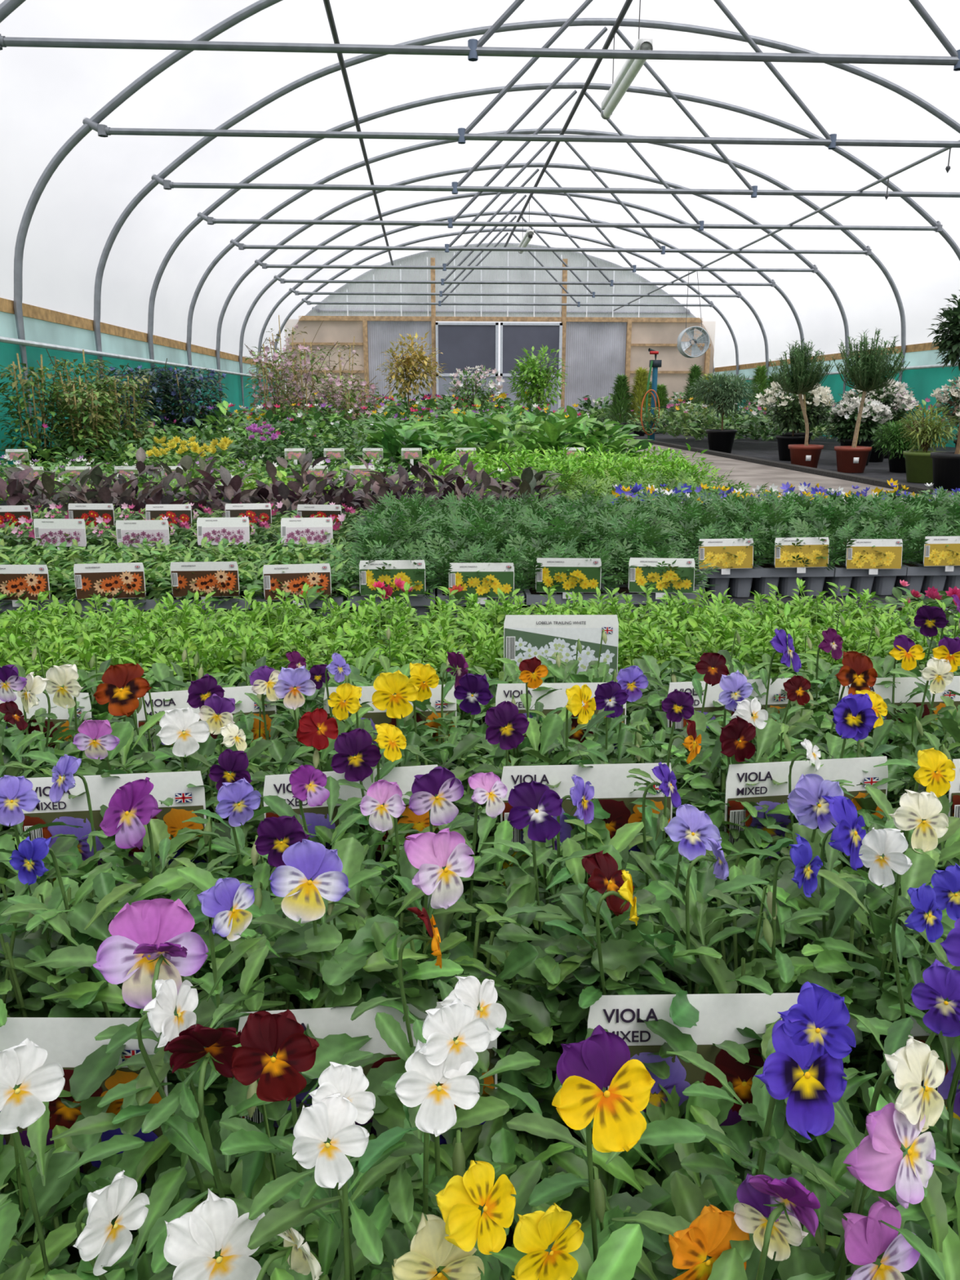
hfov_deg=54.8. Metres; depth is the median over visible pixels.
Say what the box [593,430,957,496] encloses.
kerb
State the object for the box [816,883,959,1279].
plants
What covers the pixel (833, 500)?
plants
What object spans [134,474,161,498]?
plants
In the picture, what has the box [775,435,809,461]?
pot
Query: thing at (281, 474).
plants
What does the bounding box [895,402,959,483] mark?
potted choisya
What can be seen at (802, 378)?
rosemary plant
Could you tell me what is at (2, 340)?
bar
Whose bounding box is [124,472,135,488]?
plants
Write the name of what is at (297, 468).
plants
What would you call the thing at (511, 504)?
plants
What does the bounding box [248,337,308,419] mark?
plant
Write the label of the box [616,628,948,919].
plants
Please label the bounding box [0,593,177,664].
plants
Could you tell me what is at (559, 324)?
frame
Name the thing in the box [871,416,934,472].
conifer
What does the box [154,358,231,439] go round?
shrub
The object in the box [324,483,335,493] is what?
plants
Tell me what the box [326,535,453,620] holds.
plants
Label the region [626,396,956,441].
shrub
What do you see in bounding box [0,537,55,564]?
plants
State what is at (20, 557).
plants
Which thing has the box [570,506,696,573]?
plants
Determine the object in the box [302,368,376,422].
plant
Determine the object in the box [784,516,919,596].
plants
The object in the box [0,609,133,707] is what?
plants
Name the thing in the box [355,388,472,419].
plants
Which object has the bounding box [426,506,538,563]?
plants
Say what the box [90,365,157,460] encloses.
potted plant
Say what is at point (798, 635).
plants
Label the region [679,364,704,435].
conifer
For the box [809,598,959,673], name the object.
plants
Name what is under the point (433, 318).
wall
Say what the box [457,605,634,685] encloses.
plants
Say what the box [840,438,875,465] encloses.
pot
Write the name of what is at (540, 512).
plants
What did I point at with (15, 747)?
plants
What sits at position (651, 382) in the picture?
conifer
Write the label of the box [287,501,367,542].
plants
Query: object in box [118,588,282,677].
plants
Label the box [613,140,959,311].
irrigation line
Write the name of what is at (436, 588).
plants
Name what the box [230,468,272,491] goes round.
plants
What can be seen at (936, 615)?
plants
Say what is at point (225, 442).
plants
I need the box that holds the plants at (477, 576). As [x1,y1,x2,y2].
[420,533,544,626]
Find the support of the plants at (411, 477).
on the floor
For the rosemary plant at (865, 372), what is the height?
1.046 m
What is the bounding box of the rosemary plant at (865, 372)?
[831,327,910,472]
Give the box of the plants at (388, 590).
[287,577,480,626]
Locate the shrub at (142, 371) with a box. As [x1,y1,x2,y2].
[96,363,176,441]
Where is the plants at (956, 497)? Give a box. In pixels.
[911,485,959,524]
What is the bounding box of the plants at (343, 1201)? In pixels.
[43,877,644,1279]
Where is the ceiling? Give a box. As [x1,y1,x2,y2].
[0,0,959,368]
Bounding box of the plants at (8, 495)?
[0,476,9,503]
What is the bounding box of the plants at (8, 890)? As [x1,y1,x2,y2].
[0,823,63,936]
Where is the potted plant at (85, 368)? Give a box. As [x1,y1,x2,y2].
[45,348,114,450]
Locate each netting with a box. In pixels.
[0,342,284,471]
[731,366,959,447]
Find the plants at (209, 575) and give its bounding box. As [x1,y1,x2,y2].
[145,551,279,619]
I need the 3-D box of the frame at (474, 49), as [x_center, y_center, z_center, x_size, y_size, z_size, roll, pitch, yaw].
[1.153,-3.291,7.513,9.093,3.667,24.656,-1,14,-3]
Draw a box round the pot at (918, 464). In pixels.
[902,450,937,483]
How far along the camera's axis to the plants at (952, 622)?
1.78 m
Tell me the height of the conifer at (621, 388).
0.939 m
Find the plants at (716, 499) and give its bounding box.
[682,488,756,528]
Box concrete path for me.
[625,439,921,504]
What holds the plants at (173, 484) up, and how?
on the floor
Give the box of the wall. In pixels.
[289,257,711,423]
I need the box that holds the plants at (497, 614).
[451,585,597,657]
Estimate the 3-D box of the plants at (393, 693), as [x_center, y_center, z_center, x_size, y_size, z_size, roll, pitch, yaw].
[-0.102,0.151,0.932,0.334,0.280,0.357,-1,14,-5]
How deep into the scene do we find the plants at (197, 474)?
5.05 m
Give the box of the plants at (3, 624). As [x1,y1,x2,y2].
[0,590,76,660]
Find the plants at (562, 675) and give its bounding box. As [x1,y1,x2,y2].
[440,628,665,764]
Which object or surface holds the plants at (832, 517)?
on the floor
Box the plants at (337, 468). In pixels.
[332,466,370,496]
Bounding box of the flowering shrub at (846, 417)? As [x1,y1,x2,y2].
[818,395,894,465]
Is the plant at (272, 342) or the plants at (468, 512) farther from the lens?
the plant at (272, 342)
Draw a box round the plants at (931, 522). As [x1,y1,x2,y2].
[924,517,959,536]
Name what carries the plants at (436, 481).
on the floor
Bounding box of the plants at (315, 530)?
[260,513,356,552]
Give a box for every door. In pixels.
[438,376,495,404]
[499,376,558,414]
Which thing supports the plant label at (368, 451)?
in the plants at (393, 467)
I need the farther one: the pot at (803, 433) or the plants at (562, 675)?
the pot at (803, 433)
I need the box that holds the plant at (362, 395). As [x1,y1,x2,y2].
[313,377,394,427]
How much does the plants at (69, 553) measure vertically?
0.154 m
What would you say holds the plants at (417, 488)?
on the floor
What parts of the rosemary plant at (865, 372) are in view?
pot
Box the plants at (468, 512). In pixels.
[420,500,528,551]
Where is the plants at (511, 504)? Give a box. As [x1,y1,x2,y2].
[489,490,582,537]
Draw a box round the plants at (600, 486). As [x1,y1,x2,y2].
[533,466,768,509]
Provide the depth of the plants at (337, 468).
4.59 m
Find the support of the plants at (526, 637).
on the floor
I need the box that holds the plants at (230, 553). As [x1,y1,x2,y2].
[166,536,285,568]
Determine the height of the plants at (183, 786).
0.266 m
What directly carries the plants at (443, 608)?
on the floor
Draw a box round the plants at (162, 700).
[91,646,345,810]
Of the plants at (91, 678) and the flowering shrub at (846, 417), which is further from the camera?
the flowering shrub at (846, 417)
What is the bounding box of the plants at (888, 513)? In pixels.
[826,494,937,551]
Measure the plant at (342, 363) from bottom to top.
1.396 m
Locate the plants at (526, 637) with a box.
[324,604,618,686]
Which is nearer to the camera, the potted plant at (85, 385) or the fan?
the potted plant at (85, 385)
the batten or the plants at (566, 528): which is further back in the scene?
the batten
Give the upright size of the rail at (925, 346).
0.090 m
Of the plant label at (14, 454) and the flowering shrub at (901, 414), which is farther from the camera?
the flowering shrub at (901, 414)
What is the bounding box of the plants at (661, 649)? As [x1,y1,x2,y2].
[591,600,778,695]
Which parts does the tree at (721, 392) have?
pot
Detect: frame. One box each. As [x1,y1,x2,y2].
[0,0,959,442]
[435,322,498,404]
[499,322,562,412]
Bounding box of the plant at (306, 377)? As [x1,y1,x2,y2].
[264,338,337,448]
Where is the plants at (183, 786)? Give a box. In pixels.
[0,662,318,892]
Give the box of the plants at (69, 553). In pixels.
[0,537,127,569]
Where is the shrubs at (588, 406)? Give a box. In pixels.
[575,391,739,424]
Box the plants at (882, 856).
[694,693,959,1150]
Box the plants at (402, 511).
[348,501,459,550]
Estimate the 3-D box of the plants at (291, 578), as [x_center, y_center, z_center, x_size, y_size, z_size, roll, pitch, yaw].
[-0.420,-0.128,2.248,0.304,0.164,0.359,-1,14,-3]
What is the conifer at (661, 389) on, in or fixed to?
on the floor
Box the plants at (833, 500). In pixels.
[796,487,897,532]
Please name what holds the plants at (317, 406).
on the floor
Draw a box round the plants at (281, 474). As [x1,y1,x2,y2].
[276,470,297,490]
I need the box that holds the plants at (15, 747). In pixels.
[0,663,122,899]
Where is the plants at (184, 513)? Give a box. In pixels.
[139,502,225,547]
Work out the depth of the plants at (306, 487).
4.46 m
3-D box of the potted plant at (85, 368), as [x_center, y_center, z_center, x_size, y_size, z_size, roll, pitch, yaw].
[-3.002,-1.737,7.033,0.486,0.887,0.512,-1,14,-3]
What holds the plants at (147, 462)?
on the floor
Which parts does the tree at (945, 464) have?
pot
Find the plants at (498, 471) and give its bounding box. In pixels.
[488,467,515,488]
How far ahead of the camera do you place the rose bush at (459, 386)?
11.82 m
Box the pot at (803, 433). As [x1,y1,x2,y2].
[782,431,813,444]
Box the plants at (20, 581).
[0,553,112,619]
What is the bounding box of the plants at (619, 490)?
[595,478,959,522]
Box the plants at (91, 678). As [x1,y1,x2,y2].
[0,645,182,773]
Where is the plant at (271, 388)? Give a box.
[244,344,299,422]
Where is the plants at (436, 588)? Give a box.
[435,587,437,603]
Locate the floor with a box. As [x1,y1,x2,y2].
[0,427,955,854]
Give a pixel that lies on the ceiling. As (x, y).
(46, 94)
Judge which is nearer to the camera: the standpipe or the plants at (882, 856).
the plants at (882, 856)
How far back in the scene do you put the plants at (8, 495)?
4.33 m
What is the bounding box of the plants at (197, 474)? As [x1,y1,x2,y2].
[186,460,202,478]
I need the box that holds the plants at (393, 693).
[216,650,522,916]
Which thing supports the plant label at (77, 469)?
in the plants at (88, 485)
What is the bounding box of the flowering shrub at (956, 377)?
[932,377,959,439]
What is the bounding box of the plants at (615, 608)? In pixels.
[555,583,717,653]
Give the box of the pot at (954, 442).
[953,439,957,449]
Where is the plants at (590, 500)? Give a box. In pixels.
[549,488,648,540]
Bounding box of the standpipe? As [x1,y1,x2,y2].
[640,347,662,440]
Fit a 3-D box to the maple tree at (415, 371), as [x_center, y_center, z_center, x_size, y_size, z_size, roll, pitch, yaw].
[-0.982,-3.418,12.508,1.026,1.416,0.899,-9,17,-30]
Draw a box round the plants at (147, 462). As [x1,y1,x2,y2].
[137,456,180,485]
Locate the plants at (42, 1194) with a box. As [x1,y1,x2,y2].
[0,1037,238,1279]
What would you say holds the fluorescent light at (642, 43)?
hanging from the ceiling
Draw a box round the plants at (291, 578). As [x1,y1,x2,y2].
[238,551,360,618]
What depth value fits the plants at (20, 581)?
2.07 m
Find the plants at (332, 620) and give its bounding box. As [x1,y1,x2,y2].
[227,582,387,661]
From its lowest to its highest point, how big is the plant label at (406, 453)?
0.160 m
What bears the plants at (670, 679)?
on the floor
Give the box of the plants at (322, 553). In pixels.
[247,536,358,572]
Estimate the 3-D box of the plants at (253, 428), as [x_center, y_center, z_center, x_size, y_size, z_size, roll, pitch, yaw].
[-1.368,-1.221,6.005,0.354,0.367,0.449,-1,14,-3]
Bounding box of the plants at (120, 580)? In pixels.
[50,552,193,624]
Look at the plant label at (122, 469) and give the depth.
4.74 m
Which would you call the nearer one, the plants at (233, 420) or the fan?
the plants at (233, 420)
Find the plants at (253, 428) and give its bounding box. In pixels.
[241,422,293,476]
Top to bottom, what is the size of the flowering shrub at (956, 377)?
0.763 m
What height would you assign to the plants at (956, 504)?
0.242 m
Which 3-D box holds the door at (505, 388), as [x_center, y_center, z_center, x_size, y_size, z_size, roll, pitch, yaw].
[1.065,-5.071,19.574,1.290,1.060,0.020,-1,14,-3]
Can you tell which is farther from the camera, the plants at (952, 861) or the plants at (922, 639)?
the plants at (922, 639)
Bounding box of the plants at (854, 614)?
[755,577,930,651]
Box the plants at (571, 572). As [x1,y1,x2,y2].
[500,533,627,614]
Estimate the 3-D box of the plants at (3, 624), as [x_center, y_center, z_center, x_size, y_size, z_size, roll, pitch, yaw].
[-0.911,0.003,1.695,0.299,0.186,0.343,-1,14,-3]
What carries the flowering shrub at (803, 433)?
on the floor
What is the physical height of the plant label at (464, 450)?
0.160 m
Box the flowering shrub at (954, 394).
[928,375,959,449]
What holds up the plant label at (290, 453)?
in the plants at (297, 468)
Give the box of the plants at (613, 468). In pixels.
[417,442,720,488]
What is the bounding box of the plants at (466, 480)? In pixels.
[457,469,478,489]
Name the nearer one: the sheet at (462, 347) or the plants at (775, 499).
the plants at (775, 499)
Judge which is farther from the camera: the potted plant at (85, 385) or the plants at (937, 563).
the potted plant at (85, 385)
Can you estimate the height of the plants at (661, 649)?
0.198 m
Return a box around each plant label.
[5,448,28,466]
[17,466,44,479]
[65,466,91,488]
[114,466,138,488]
[160,466,187,482]
[284,448,305,464]
[305,465,328,492]
[324,448,344,462]
[350,465,374,488]
[362,448,382,465]
[401,448,422,474]
[455,448,475,458]
[564,447,584,458]
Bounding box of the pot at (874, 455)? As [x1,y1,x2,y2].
[868,435,888,462]
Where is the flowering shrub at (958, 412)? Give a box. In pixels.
[948,403,959,435]
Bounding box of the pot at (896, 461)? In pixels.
[886,450,906,472]
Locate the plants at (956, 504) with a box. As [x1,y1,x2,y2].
[943,502,959,527]
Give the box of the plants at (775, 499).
[735,487,826,529]
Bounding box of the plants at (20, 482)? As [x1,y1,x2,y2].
[0,447,571,519]
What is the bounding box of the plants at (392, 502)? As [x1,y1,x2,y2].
[364,489,448,539]
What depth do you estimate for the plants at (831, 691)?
1.09 m
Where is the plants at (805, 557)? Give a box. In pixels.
[724,517,846,596]
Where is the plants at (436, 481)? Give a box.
[430,473,443,493]
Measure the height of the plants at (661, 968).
0.280 m
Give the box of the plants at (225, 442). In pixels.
[117,435,239,491]
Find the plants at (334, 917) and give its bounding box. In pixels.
[128,723,579,1186]
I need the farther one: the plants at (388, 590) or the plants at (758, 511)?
the plants at (758, 511)
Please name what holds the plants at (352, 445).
on the floor
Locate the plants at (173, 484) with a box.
[162,473,192,501]
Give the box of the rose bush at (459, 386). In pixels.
[441,364,504,416]
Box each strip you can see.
[0,311,284,379]
[715,349,959,377]
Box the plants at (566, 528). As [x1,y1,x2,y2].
[496,506,616,558]
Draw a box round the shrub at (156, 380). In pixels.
[132,368,198,434]
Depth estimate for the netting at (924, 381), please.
11.54 m
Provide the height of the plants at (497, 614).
0.186 m
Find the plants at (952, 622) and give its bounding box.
[908,614,959,642]
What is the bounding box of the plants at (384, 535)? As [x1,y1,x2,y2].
[347,509,466,603]
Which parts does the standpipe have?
post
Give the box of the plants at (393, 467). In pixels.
[311,451,408,487]
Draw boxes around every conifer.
[604,373,635,427]
[624,366,651,435]
[634,380,660,434]
[654,383,671,433]
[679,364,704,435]
[697,372,715,434]
[742,364,769,417]
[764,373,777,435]
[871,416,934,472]
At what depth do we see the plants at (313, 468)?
4.73 m
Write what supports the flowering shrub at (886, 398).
on the floor
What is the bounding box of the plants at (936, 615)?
[876,594,959,677]
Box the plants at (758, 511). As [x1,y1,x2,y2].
[697,494,804,551]
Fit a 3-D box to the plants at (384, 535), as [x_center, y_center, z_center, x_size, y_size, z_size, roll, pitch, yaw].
[-0.204,-0.236,2.522,0.329,0.237,0.387,-1,14,-2]
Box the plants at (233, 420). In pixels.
[142,396,608,449]
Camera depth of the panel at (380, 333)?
19.27 m
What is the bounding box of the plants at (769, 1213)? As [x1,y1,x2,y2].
[474,959,959,1279]
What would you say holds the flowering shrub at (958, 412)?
on the floor
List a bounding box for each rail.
[0,297,284,371]
[714,342,938,372]
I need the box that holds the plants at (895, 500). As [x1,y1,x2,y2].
[848,489,958,522]
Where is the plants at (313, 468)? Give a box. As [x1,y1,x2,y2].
[309,467,315,475]
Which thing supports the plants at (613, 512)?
on the floor
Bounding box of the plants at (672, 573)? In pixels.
[588,535,720,620]
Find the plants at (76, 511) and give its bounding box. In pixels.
[64,502,145,542]
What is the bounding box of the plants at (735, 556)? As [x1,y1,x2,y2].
[658,517,773,597]
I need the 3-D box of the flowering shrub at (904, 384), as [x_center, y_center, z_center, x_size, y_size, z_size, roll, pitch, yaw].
[3.955,-2.250,9.261,0.635,0.774,0.705,-4,15,-15]
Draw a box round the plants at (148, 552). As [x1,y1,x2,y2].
[86,537,201,569]
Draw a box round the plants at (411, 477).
[408,475,426,483]
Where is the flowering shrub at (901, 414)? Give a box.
[881,387,919,457]
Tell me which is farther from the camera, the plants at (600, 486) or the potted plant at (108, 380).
the potted plant at (108, 380)
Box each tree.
[377,331,446,414]
[506,344,570,408]
[684,370,760,453]
[927,289,959,491]
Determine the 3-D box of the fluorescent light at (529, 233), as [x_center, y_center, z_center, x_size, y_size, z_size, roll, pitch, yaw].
[0.733,-6.624,14.832,0.100,0.588,1.560,-1,14,-3]
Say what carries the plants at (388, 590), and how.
on the floor
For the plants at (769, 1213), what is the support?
on the floor
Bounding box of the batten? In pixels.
[346,251,640,317]
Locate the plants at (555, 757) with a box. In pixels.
[448,656,745,913]
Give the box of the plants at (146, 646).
[49,608,255,692]
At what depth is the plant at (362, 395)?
9.57 m
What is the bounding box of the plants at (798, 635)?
[693,600,902,684]
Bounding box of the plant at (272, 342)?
[244,315,323,411]
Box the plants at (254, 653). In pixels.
[193,604,379,708]
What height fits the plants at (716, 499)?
0.237 m
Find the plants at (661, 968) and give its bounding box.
[437,720,883,1196]
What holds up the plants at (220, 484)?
on the floor
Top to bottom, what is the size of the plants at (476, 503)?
0.237 m
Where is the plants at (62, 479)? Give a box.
[53,472,81,500]
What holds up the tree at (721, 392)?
on the floor
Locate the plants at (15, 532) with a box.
[0,515,35,551]
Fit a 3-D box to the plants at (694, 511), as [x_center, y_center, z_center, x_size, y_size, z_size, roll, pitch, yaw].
[0.628,-0.327,2.876,0.336,0.237,0.384,-1,14,-4]
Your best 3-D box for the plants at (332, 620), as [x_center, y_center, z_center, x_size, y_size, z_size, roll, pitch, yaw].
[-0.313,-0.001,1.727,0.297,0.178,0.357,-1,14,-3]
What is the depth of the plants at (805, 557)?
2.50 m
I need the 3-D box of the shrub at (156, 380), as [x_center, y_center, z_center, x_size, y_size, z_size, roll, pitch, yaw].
[-3.008,-2.182,8.881,0.673,0.828,0.686,-1,14,-3]
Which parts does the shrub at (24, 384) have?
pot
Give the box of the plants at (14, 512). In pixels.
[0,502,68,542]
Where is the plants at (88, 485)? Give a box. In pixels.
[85,477,95,489]
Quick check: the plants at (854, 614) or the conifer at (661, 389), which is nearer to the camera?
the plants at (854, 614)
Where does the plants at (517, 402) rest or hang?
on the floor
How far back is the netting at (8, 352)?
7.48 m
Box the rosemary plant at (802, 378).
[768,337,833,468]
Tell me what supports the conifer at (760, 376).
on the floor
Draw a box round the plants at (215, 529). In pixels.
[183,514,279,555]
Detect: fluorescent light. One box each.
[518,200,533,253]
[600,58,646,119]
[632,0,653,50]
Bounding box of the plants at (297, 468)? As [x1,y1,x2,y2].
[271,456,302,481]
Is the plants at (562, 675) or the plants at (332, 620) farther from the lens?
the plants at (332, 620)
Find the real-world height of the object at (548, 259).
1.489 m
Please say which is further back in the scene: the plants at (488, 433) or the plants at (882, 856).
the plants at (488, 433)
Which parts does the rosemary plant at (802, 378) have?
pot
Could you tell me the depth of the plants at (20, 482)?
3.72 m
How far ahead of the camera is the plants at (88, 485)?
4.43 m
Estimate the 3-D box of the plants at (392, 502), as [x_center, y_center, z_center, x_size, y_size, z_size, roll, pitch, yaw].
[-0.239,-0.377,3.070,0.336,0.237,0.384,0,14,-2]
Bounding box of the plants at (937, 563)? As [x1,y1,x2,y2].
[855,515,959,595]
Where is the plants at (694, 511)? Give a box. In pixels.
[640,495,731,555]
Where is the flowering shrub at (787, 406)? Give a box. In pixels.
[755,381,835,461]
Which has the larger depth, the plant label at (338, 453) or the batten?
the batten
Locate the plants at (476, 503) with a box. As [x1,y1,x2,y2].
[428,489,511,524]
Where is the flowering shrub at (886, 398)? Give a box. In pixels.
[832,380,919,462]
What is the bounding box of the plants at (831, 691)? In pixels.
[733,613,959,758]
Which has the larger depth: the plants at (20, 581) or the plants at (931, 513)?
the plants at (931, 513)
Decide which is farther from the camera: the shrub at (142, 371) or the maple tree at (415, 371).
the maple tree at (415, 371)
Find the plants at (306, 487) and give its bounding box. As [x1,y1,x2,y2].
[302,484,309,492]
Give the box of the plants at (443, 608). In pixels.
[342,581,493,673]
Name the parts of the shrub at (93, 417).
pot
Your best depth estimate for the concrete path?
6.33 m
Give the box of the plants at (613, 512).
[561,498,667,553]
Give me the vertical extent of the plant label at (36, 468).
0.160 m
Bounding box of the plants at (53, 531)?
[20,515,118,554]
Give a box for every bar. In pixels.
[0,336,288,382]
[733,363,958,380]
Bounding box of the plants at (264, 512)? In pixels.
[209,501,292,541]
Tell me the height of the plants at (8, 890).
0.270 m
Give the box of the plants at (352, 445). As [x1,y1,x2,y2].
[8,415,387,474]
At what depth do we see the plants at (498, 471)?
4.70 m
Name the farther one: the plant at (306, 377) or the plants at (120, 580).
the plant at (306, 377)
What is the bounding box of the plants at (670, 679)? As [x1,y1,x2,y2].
[590,630,837,787]
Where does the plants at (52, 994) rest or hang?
on the floor
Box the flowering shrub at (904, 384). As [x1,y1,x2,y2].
[846,378,917,416]
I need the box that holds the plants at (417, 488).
[414,486,427,498]
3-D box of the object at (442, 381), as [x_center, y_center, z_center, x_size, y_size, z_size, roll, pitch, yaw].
[-0.268,-5.053,19.502,1.300,1.060,0.020,-1,14,-3]
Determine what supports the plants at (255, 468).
on the floor
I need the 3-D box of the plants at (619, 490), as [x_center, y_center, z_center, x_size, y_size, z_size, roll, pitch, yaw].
[1.332,-0.534,3.679,1.747,0.176,0.806,-1,14,-3]
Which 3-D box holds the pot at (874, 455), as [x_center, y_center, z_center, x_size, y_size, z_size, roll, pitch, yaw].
[3.489,-1.701,8.243,0.294,0.217,0.294,-1,14,-3]
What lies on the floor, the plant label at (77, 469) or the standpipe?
the standpipe
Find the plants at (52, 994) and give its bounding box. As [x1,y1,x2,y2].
[0,748,299,1183]
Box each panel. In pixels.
[285,320,364,402]
[367,320,432,402]
[564,321,626,426]
[629,322,714,426]
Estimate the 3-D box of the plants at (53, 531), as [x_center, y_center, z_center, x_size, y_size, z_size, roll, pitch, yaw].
[-1.221,-0.290,2.820,0.308,0.193,0.358,-1,14,-3]
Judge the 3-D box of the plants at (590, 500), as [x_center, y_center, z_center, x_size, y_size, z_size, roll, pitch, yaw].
[0.376,-0.384,3.096,0.329,0.237,0.387,-1,14,-3]
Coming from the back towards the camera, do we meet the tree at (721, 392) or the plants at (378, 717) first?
the tree at (721, 392)
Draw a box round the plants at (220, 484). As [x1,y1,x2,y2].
[213,480,223,493]
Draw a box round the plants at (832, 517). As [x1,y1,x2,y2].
[761,498,884,550]
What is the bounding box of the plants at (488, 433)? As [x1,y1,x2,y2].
[354,405,655,470]
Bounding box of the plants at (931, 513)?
[880,497,959,536]
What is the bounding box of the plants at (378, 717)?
[275,625,498,770]
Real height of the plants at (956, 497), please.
0.237 m
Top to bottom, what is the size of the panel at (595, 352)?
2.160 m
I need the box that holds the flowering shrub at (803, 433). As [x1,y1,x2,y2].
[763,385,834,444]
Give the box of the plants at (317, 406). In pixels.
[293,391,337,417]
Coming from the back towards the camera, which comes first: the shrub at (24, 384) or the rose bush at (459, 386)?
the rose bush at (459, 386)
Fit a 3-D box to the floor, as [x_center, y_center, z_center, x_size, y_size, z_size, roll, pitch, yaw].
[1.158,-1.490,7.874,9.240,0.001,25.000,-1,14,-3]
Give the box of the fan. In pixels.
[676,271,709,358]
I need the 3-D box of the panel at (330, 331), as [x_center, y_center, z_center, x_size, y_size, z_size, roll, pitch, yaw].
[-3.196,-5.558,19.339,1.650,2.160,0.020,-1,14,-3]
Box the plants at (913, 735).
[792,634,959,817]
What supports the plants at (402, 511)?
on the floor
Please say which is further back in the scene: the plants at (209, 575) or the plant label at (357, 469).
the plant label at (357, 469)
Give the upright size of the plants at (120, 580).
0.170 m
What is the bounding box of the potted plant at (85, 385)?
[45,371,115,448]
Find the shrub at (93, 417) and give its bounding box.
[45,382,124,466]
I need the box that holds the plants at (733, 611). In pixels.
[653,586,814,653]
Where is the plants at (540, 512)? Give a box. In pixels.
[495,501,596,558]
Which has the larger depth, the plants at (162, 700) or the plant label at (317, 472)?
the plant label at (317, 472)
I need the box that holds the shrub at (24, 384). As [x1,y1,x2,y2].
[0,353,71,469]
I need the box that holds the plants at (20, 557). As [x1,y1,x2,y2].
[0,555,24,564]
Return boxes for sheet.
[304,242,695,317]
[438,324,495,373]
[502,324,559,373]
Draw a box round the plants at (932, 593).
[857,579,959,660]
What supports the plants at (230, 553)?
on the floor
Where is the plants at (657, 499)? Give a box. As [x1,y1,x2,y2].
[625,487,702,521]
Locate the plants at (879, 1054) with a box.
[866,958,907,1059]
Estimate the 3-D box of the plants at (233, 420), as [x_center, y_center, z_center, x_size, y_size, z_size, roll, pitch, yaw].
[-1.054,-2.314,9.813,4.394,0.508,3.856,-1,14,-3]
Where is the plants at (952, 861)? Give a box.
[936,840,959,869]
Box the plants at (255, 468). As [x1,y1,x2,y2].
[210,454,271,490]
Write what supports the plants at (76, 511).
on the floor
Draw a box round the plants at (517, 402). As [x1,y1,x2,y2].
[478,387,531,416]
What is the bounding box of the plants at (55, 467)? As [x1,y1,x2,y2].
[0,453,137,488]
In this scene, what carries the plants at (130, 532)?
on the floor
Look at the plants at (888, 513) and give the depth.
2.84 m
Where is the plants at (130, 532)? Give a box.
[101,515,200,552]
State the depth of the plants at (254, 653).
1.44 m
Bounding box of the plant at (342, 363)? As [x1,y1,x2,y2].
[306,336,363,403]

